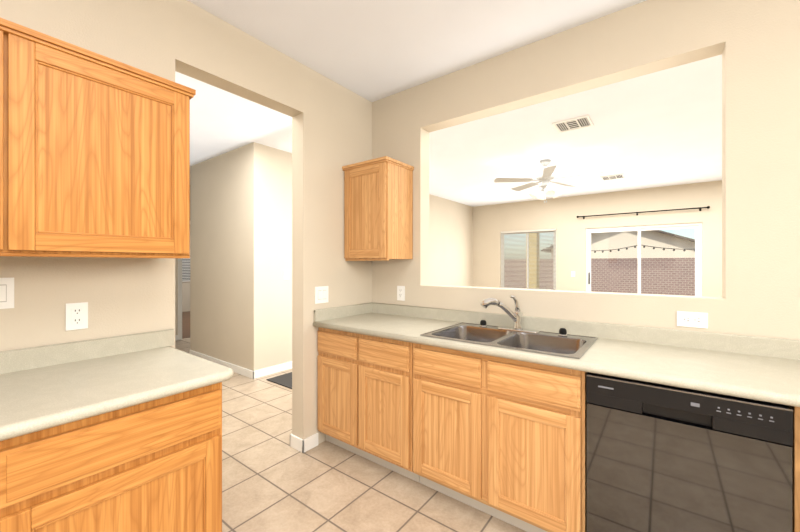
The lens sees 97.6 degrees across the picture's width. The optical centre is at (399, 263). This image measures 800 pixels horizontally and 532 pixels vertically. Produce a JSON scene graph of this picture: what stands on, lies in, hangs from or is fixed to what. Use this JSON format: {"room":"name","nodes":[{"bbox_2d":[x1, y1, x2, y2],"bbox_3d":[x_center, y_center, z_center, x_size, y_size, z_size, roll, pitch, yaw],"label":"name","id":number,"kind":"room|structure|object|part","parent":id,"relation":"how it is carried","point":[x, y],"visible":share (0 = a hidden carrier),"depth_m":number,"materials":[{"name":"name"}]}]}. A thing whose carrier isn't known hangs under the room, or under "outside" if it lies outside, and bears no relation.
{"room":"kitchen","nodes":[
{"label":"kitchen","id":0,"kind":"room"},
{"bbox_2d":[0,0,302,350],"bbox_3d":[-2.026,-0.039,0.820,0.130,2.750,4.270,0,0,37],"label":"wall","id":1,"kind":"structure","parent":0,"point":[124,296],"depth_m":1.67,"materials":[{"name":"paint"}]},
{"bbox_2d":[0,278,13,308],"bbox_3d":[-1.539,0.114,1.346,0.010,0.120,0.075,0,0,37],"label":"switch plate","id":2,"kind":"object","parent":1,"relation":"attached to","point":[6,293],"visible":1,"depth_m":1.36,"materials":[{"name":"white plastic"}]},
{"bbox_2d":[0,18,43,256],"bbox_3d":[-1.567,-0.405,1.009,0.365,0.738,0.674,0,0,37],"label":"upper cabinet","id":3,"kind":"object","parent":1,"relation":"attached to","point":[21,47],"depth_m":1.14,"materials":[{"name":"brown wood"}]},
{"bbox_2d":[66,302,87,330],"bbox_3d":[-1.405,0.228,1.523,0.010,0.116,0.072,0,0,37],"label":"outlet","id":4,"kind":"object","parent":1,"relation":"attached to","point":[76,316],"visible":1,"depth_m":1.52,"materials":[{"name":"white plastic"}]},
{"bbox_2d":[44,34,195,257],"bbox_3d":[-1.256,-0.405,1.420,0.365,0.738,0.616,0,0,37],"label":"upper cabinet","id":5,"kind":"object","parent":1,"relation":"attached to","point":[94,154],"depth_m":1.34,"materials":[{"name":"brown wood"}]},
{"bbox_2d":[175,258,177,334],"bbox_3d":[-3.769,-0.039,6.389,0.130,2.750,4.950,0,0,37],"label":"wall","id":6,"kind":"structure","parent":0,"point":[176,296],"depth_m":6.11,"materials":[{"name":"paint"}]},
{"bbox_2d":[178,258,181,339],"bbox_3d":[-3.643,0.281,6.544,0.145,2.110,0.970,0,0,37],"label":"trim","id":7,"kind":"structure","parent":6,"relation":"attached to","point":[179,298],"depth_m":6.14,"materials":[{"name":"white"}]},
{"bbox_2d":[182,311,189,338],"bbox_3d":[-5.007,1.334,7.889,3.785,0.004,5.850,0,0,37],"label":"floor","id":8,"kind":"structure","parent":0,"point":[185,324],"depth_m":7.68,"materials":[{"name":"brown wood"}]},
{"bbox_2d":[182,282,189,311],"bbox_3d":[-6.546,-0.039,9.116,0.150,2.750,5.950,0,0,37],"label":"wall","id":9,"kind":"structure","parent":0,"point":[185,296],"depth_m":9.74,"materials":[{"name":"paint"}]},
{"bbox_2d":[182,258,189,281],"bbox_3d":[-5.974,0.156,9.718,0.036,0.680,1.200,0,0,37],"label":"shutter","id":10,"kind":"object","parent":9,"relation":"attached to","point":[185,269],"visible":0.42,"depth_m":9.73,"materials":[{"name":"white plastic"}]},
{"bbox_2d":[190,165,193,350],"bbox_3d":[-2.025,-0.039,6.324,0.130,2.750,3.210,0,0,37],"label":"wall","id":11,"kind":"structure","parent":0,"point":[191,167],"depth_m":5.04,"materials":[{"name":"paint"}]},
{"bbox_2d":[194,142,263,370],"bbox_3d":[-2.276,-0.039,4.583,1.550,2.750,0.130,0,0,37],"label":"wall","id":12,"kind":"structure","parent":0,"point":[227,257],"depth_m":4.39,"materials":[{"name":"paint"}]},
{"bbox_2d":[189,350,251,378],"bbox_3d":[-2.383,1.291,4.574,1.670,0.090,0.013,0,0,37],"label":"baseboard","id":13,"kind":"structure","parent":12,"relation":"attached to","point":[237,369],"depth_m":4.41,"materials":[{"name":"white wood"}]},
{"bbox_2d":[290,433,317,448],"bbox_3d":[-0.531,1.291,2.890,0.043,0.090,0.863,0,0,37],"label":"baseboard","id":14,"kind":"structure","parent":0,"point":[296,442],"depth_m":2.52,"materials":[{"name":"white wood"}]},
{"bbox_2d":[292,65,371,443],"bbox_3d":[-0.513,-0.039,2.811,0.140,2.750,0.730,0,0,37],"label":"wall","id":15,"kind":"structure","parent":0,"point":[331,129],"depth_m":2.59,"materials":[{"name":"paint"}]},
{"bbox_3d":[-0.582,0.231,2.612,0.010,0.125,0.125,0,0,37],"label":"light switch plate in the kitchen","id":16,"kind":"part","parent":15,"relation":"part of","materials":[{"name":"white plastic"}]},
{"bbox_2d":[175,338,525,531],"bbox_3d":[-1.572,1.396,4.520,14.130,0.120,10.980,0,0,37],"label":"floor","id":17,"kind":"structure","parent":0,"point":[273,480],"depth_m":2.09,"materials":[{"name":"tile"}]},
{"bbox_2d":[0,431,39,531],"bbox_3d":[-1.485,0.899,0.871,0.664,0.872,0.713,0,0,37],"label":"base cabinet","id":18,"kind":"object","parent":17,"relation":"on","point":[20,455],"depth_m":0.94,"materials":[{"name":"brown wood"}]},
{"bbox_2d":[40,382,221,531],"bbox_3d":[-1.149,0.899,1.314,0.664,0.872,0.655,0,0,37],"label":"base cabinet","id":19,"kind":"object","parent":17,"relation":"on","point":[153,466],"depth_m":1.16,"materials":[{"name":"brown wood"}]},
{"bbox_2d":[0,329,233,440],"bbox_3d":[-1.808,0.398,0.425,0.687,0.123,2.982,0,0,37],"label":"countertop","id":20,"kind":"structure","parent":19,"relation":"on","point":[46,387],"depth_m":1.31,"materials":[{"name":"laminate"}]},
{"bbox_2d":[266,372,291,388],"bbox_3d":[-1.149,1.330,4.125,0.480,0.012,0.640,0,0,37],"label":"doormat","id":21,"kind":"object","parent":17,"relation":"on","point":[285,380],"visible":0.42,"depth_m":3.97,"materials":[{"name":"grey fabric"}]},
{"bbox_2d":[318,327,419,482],"bbox_3d":[-0.094,0.899,2.555,0.849,0.873,0.612,0,0,37],"label":"base cabinet","id":22,"kind":"object","parent":17,"relation":"on","point":[365,396],"visible":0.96,"depth_m":2.27,"materials":[{"name":"brown wood"}]},
{"bbox_2d":[413,343,586,531],"bbox_3d":[0.611,0.899,2.022,0.914,0.873,0.612,0,0,37],"label":"base cabinet","id":23,"kind":"object","parent":17,"relation":"on","point":[504,439],"visible":0.88,"depth_m":1.73,"materials":[{"name":"brown wood"}]},
{"bbox_2d":[313,302,799,406],"bbox_3d":[0.875,0.398,1.809,3.297,0.123,0.647,0,0,37],"label":"countertop","id":24,"kind":"structure","parent":23,"relation":"on","point":[766,369],"depth_m":1.66,"materials":[{"name":"laminate"}]},
{"bbox_2d":[420,320,597,358],"bbox_3d":[0.614,0.489,2.006,0.842,0.234,0.532,0,0,37],"label":"sink","id":25,"kind":"object","parent":24,"relation":"in","point":[567,346],"depth_m":2.05,"materials":[{"name":"silver metal"}]},
{"bbox_3d":[0.552,0.394,2.322,0.048,0.042,0.048,0,0,37],"label":"soap dispenser cap","id":26,"kind":"part","parent":25,"relation":"part of","materials":[{"name":"black plastic"}]},
{"bbox_3d":[0.943,0.394,2.026,0.048,0.042,0.048,0,0,37],"label":"air gap cap","id":27,"kind":"part","parent":25,"relation":"part of","materials":[{"name":"black plastic"}]},
{"bbox_2d":[481,295,538,332],"bbox_3d":[0.669,0.304,2.131,0.301,0.220,0.226,0,0,37],"label":"faucet","id":28,"kind":"object","parent":24,"relation":"on","point":[516,316],"visible":1,"depth_m":2.16,"materials":[{"name":"silver metal"}]},
{"bbox_2d":[586,372,792,531],"bbox_3d":[1.211,0.902,1.547,0.599,0.868,0.606,0,0,37],"label":"dishwasher","id":29,"kind":"object","parent":17,"relation":"on","point":[663,458],"visible":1,"depth_m":1.30,"materials":[{"name":"black"}]},
{"bbox_2d":[791,406,799,531],"bbox_3d":[1.831,0.899,1.099,0.915,0.873,0.612,0,0,37],"label":"base cabinet","id":30,"kind":"object","parent":17,"relation":"on","point":[796,476],"visible":0.04,"depth_m":1.15,"materials":[{"name":"brown wood"}]},
{"bbox_2d":[264,145,472,367],"bbox_3d":[0.078,-0.039,6.519,0.130,2.750,5.800,0,0,37],"label":"wall","id":31,"kind":"structure","parent":0,"point":[450,243],"depth_m":4.42,"materials":[{"name":"paint"}]},
{"bbox_2d":[252,361,291,378],"bbox_3d":[0.053,1.291,6.368,0.013,0.090,5.813,0,0,37],"label":"baseboard","id":32,"kind":"structure","parent":31,"relation":"attached to","point":[285,366],"depth_m":4.23,"materials":[{"name":"white wood"}]},
{"bbox_2d":[284,270,288,278],"bbox_3d":[-1.428,0.136,4.411,0.010,0.120,0.075,0,0,37],"label":"light switch","id":33,"kind":"object","parent":31,"relation":"attached to","point":[286,274],"visible":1,"depth_m":4.40,"materials":[{"name":"white plastic"}]},
{"bbox_2d":[175,0,721,206],"bbox_3d":[-1.572,-1.474,4.520,14.130,0.120,10.980,0,0,37],"label":"ceiling","id":34,"kind":"structure","parent":0,"point":[662,128],"depth_m":3.05,"materials":[{"name":"paint"}]},
{"bbox_2d":[494,159,602,202],"bbox_3d":[2.040,-1.123,4.776,1.297,0.580,1.347,0,0,37],"label":"ceiling fan","id":35,"kind":"object","parent":34,"relation":"hanging from","point":[546,175],"visible":1,"depth_m":4.77,"materials":[{"name":"painted metal"},{"name":"painted wood"},{"name":"frosted glass"}]},
{"bbox_2d":[552,115,593,132],"bbox_3d":[1.745,-1.407,3.535,0.330,0.014,0.300,0,0,37],"label":"ceiling vent","id":36,"kind":"object","parent":34,"relation":"in","point":[580,122],"visible":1,"depth_m":3.52,"materials":[{"name":"white plastic"}]},
{"bbox_2d":[600,173,624,180],"bbox_3d":[3.459,-1.407,5.693,0.330,0.014,0.300,0,0,37],"label":"ceiling vent","id":37,"kind":"object","parent":34,"relation":"in","point":[612,177],"visible":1,"depth_m":5.68,"materials":[{"name":"white plastic"}]},
{"bbox_2d":[372,0,799,339],"bbox_3d":[1.736,-0.039,1.649,5.130,2.750,0.130,0,0,37],"label":"wall","id":38,"kind":"structure","parent":0,"point":[755,44],"depth_m":1.81,"materials":[{"name":"paint"}]},
{"bbox_2d":[342,156,413,260],"bbox_3d":[-0.177,-0.399,2.788,0.460,0.750,0.353,0,0,37],"label":"upper cabinet","id":39,"kind":"object","parent":38,"relation":"attached to","point":[378,209],"visible":1,"depth_m":2.66,"materials":[{"name":"brown wood"}]},
{"bbox_2d":[397,286,404,300],"bbox_3d":[0.007,0.241,2.869,0.075,0.120,0.009,0,0,37],"label":"outlet","id":40,"kind":"object","parent":38,"relation":"attached to","point":[400,293],"visible":1,"depth_m":2.86,"materials":[{"name":"white plastic"}]},
{"bbox_2d":[677,311,707,327],"bbox_3d":[1.470,0.281,1.762,0.120,0.076,0.009,0,0,37],"label":"outlet","id":41,"kind":"object","parent":38,"relation":"attached to","point":[693,319],"visible":1,"depth_m":1.76,"materials":[{"name":"white plastic"}]},
{"bbox_2d":[473,180,721,296],"bbox_3d":[4.484,-0.039,6.742,6.890,2.750,0.130,0,0,37],"label":"wall","id":42,"kind":"structure","parent":0,"point":[491,223],"depth_m":7.19,"materials":[{"name":"paint"}]},
{"bbox_2d":[501,231,555,289],"bbox_3d":[2.886,-0.054,7.919,1.260,1.420,0.110,0,0,37],"label":"window","id":43,"kind":"structure","parent":42,"relation":"in","point":[502,271],"depth_m":7.92,"materials":[{"name":"glass"}]},
{"bbox_2d":[501,228,555,289],"bbox_3d":[2.870,-0.064,7.897,1.224,1.392,0.034,0,0,37],"label":"window blinds","id":44,"kind":"object","parent":43,"relation":"attached to","point":[505,233],"visible":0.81,"depth_m":7.86,"materials":[{"name":"white plastic"}]},
{"bbox_2d":[577,206,709,218],"bbox_3d":[4.475,-0.953,6.605,2.068,0.068,0.098,0,0,37],"label":"curtain rod","id":45,"kind":"object","parent":42,"relation":"attached to","point":[707,207],"visible":1,"depth_m":6.50,"materials":[{"name":"black metal"}]},
{"bbox_2d":[586,222,701,295],"bbox_3d":[4.562,0.306,6.670,1.820,2.060,0.080,0,0,37],"label":"sliding door","id":46,"kind":"structure","parent":42,"relation":"in","point":[697,227],"depth_m":6.62,"materials":[{"name":"glass"}]},
{"bbox_2d":[551,245,694,252],"bbox_3d":[7.811,0.326,11.150,5.738,2.100,0.076,0,0,31],"label":"hanging stringlights","id":47,"kind":"object","parent":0,"point":[684,250],"depth_m":11.26,"materials":[{"name":"black"}]},
{"label":"outside","id":48,"kind":"structure","parent":0,"visible":0},
{"bbox_3d":[21.210,1.481,28.120,64.000,0.210,54.150,0,0,37],"label":"ground","id":49,"kind":"structure","parent":48,"visible":0},
{"bbox_2d":[526,233,538,288],"bbox_3d":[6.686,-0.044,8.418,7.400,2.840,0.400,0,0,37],"label":"patio post","id":50,"kind":"object","parent":49,"relation":"on","point":[535,278],"depth_m":10.34,"materials":[{"name":"brown paint"}]},
{"bbox_2d":[504,258,694,295],"bbox_3d":[10.156,0.576,13.504,60.000,1.600,0.220,0,0,37],"label":"fence","id":51,"kind":"object","parent":49,"relation":"on","point":[645,269],"depth_m":13.96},
{"bbox_2d":[541,230,694,258],"bbox_3d":[14.915,-0.486,22.945,7.998,3.724,10.900,0,0,37],"label":"house","id":52,"kind":"structure","parent":49,"relation":"on","point":[679,244],"depth_m":18.34,"materials":[{"name":"paint"}]}
]}

